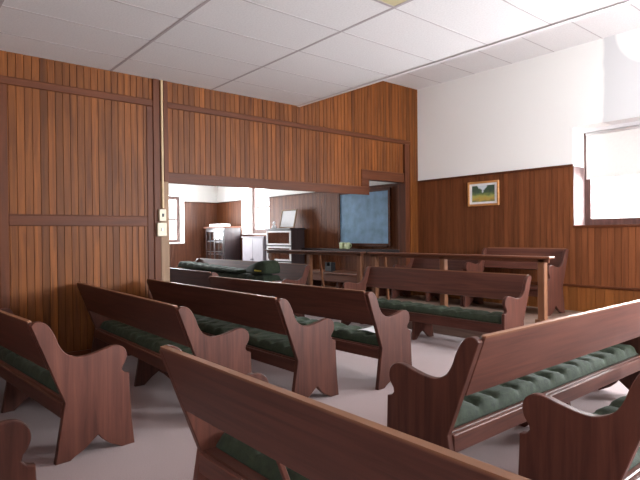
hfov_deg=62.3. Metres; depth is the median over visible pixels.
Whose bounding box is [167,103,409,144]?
trim
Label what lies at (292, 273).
bench
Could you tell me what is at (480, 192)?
picture
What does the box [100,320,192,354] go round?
bench cushion
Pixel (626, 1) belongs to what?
trim
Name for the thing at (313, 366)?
bench
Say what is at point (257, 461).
bench cushion
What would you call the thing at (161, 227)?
light switch
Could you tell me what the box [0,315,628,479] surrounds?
floor
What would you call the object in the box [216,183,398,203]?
trim
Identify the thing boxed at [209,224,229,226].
paper stack
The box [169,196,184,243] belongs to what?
window
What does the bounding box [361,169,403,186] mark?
trim
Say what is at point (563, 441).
bench
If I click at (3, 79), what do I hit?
trim
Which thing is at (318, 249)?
trim
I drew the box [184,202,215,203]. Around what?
trim
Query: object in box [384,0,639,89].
ceiling
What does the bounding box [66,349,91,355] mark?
baseboard
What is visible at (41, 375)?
bench cushion
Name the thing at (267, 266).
baseball cap
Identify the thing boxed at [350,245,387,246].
chalk tray
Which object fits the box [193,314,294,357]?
bench cushion
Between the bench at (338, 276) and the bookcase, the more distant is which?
the bookcase
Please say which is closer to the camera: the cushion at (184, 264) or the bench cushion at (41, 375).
the bench cushion at (41, 375)
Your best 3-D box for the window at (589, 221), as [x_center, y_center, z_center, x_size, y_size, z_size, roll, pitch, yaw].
[4.414,-0.910,7.138,0.450,1.460,1.800,-1,1,-40]
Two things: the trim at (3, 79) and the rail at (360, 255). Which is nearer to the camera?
the trim at (3, 79)
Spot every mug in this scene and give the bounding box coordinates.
[339,242,344,248]
[344,243,351,248]
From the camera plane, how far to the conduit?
6.68 m
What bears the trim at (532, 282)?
attached to the wall at (534, 112)
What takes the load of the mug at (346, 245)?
on the trim at (318, 249)
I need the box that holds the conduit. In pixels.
[160,80,163,208]
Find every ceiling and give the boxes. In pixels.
[0,0,625,105]
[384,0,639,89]
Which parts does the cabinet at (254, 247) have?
door, door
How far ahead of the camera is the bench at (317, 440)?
1.77 m
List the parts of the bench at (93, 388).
panel, leg, seat, rail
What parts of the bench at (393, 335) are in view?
seat, rail, panel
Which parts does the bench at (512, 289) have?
panel, leg, seat, panel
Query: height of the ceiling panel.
0.006 m
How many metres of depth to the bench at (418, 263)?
9.38 m
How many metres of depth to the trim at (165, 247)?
6.73 m
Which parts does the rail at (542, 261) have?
post, post, rail, post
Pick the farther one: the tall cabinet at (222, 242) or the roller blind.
the tall cabinet at (222, 242)
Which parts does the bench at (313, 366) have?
seat, rail, panel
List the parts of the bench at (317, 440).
panel, rail, seat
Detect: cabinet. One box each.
[203,226,241,259]
[241,236,267,260]
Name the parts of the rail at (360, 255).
post, post, rail, post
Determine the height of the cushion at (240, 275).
0.113 m
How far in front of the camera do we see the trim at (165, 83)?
6.72 m
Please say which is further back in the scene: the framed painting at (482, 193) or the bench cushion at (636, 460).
the framed painting at (482, 193)
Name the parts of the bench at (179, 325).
panel, seat, rail, leg, panel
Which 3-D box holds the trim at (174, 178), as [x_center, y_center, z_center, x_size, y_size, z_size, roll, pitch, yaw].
[-0.552,-0.818,7.923,3.630,0.140,0.028,-1,1,-40]
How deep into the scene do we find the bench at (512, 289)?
7.01 m
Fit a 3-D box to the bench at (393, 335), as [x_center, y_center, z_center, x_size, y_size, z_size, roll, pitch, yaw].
[-0.266,0.910,5.963,0.656,0.915,2.760,-1,1,-42]
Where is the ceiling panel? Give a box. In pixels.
[376,0,409,6]
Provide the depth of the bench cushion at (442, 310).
6.80 m
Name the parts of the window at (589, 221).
sill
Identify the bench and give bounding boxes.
[0,308,134,464]
[0,419,35,479]
[77,282,251,386]
[146,279,338,396]
[159,345,530,479]
[170,268,218,287]
[195,258,309,316]
[208,276,411,389]
[305,269,390,295]
[341,266,531,339]
[387,300,639,451]
[391,258,478,305]
[463,247,568,315]
[518,373,639,479]
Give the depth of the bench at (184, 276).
8.03 m
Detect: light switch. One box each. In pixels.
[157,223,166,235]
[158,209,165,220]
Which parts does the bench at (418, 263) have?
panel, leg, panel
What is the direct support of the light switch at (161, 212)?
attached to the wall at (69, 154)
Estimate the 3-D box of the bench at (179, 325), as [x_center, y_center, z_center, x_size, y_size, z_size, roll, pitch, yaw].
[-1.644,0.931,5.123,0.656,0.915,2.760,-1,1,-39]
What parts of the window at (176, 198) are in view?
frame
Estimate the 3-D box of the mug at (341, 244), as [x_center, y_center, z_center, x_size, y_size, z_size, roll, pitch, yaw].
[0.486,0.121,11.326,0.118,0.135,0.156,-1,1,-40]
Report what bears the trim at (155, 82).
attached to the wall at (69, 154)
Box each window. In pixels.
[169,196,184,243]
[242,188,268,234]
[573,121,639,227]
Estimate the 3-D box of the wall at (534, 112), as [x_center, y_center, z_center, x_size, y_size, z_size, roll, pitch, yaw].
[2.351,-0.803,9.649,0.462,4.220,17.200,-1,1,-40]
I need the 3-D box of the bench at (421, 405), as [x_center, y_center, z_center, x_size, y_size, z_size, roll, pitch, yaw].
[1.637,0.912,3.722,2.760,0.915,0.656,-1,1,-40]
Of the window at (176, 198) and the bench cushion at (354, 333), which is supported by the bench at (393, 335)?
the bench cushion at (354, 333)
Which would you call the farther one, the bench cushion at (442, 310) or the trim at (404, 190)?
the trim at (404, 190)
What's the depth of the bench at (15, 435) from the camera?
2.11 m
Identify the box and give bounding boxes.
[325,262,334,271]
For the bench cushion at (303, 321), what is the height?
0.096 m
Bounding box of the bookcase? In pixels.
[265,228,305,282]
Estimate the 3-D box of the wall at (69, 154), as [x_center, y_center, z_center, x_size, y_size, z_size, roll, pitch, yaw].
[-2.408,-0.726,6.442,10.980,4.220,0.102,-1,1,-40]
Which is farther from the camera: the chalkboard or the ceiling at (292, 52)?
the chalkboard
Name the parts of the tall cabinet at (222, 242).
door, door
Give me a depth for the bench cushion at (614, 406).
2.90 m
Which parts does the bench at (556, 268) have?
panel, seat, panel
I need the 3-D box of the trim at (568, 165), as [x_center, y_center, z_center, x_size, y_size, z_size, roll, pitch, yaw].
[3.945,-1.088,7.364,0.035,0.030,6.650,-1,1,-40]
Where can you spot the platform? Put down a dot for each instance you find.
(531, 313)
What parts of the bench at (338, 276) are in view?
leg, seat, leg, leg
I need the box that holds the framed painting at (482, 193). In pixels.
[468,180,498,206]
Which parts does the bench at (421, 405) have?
panel, leg, seat, rail, panel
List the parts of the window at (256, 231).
frame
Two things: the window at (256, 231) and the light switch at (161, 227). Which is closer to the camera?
the light switch at (161, 227)
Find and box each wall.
[0,50,417,352]
[169,183,216,268]
[217,28,639,311]
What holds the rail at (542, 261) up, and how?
on the platform
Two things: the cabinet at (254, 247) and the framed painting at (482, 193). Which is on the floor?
the cabinet at (254, 247)
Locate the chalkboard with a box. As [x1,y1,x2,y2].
[338,188,391,246]
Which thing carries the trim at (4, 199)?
attached to the wall at (69, 154)
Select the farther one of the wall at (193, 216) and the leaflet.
the wall at (193, 216)
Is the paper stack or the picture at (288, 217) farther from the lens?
the paper stack
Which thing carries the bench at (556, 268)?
on the platform
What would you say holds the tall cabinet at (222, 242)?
on the floor
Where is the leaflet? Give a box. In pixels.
[360,326,374,332]
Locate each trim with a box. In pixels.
[0,76,152,105]
[0,83,154,308]
[9,215,147,225]
[152,78,161,280]
[160,181,169,281]
[163,80,168,181]
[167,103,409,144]
[169,172,368,194]
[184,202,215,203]
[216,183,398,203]
[297,0,638,106]
[301,248,398,252]
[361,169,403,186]
[399,144,409,296]
[417,164,572,182]
[531,281,639,290]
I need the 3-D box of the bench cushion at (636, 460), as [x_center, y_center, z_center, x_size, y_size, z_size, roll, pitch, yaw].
[1.320,0.962,2.221,0.292,0.096,0.063,-1,1,-40]
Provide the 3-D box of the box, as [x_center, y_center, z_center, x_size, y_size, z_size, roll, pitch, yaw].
[0.213,0.559,11.070,0.120,0.190,0.200,-1,1,-40]
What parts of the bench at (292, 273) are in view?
panel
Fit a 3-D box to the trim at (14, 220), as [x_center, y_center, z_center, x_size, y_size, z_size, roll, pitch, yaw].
[-4.367,-0.191,4.742,5.780,0.120,0.022,-1,1,-40]
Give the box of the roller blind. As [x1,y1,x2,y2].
[585,125,639,179]
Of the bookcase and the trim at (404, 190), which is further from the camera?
the bookcase
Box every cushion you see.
[0,345,59,394]
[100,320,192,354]
[178,261,245,272]
[179,268,280,280]
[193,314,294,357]
[216,433,308,479]
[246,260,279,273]
[294,315,317,325]
[331,322,378,345]
[377,298,502,323]
[454,344,637,427]
[591,395,626,414]
[628,446,639,470]
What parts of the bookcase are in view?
glass door, glass door, bookcase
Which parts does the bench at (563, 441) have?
seat, rail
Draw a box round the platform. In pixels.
[321,285,581,337]
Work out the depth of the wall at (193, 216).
15.30 m
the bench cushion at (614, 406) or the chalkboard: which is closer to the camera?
the bench cushion at (614, 406)
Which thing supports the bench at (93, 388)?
on the floor
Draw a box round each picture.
[279,209,297,227]
[472,184,494,201]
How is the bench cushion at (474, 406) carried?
on the bench at (421, 405)
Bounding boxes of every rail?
[265,249,365,286]
[367,252,554,322]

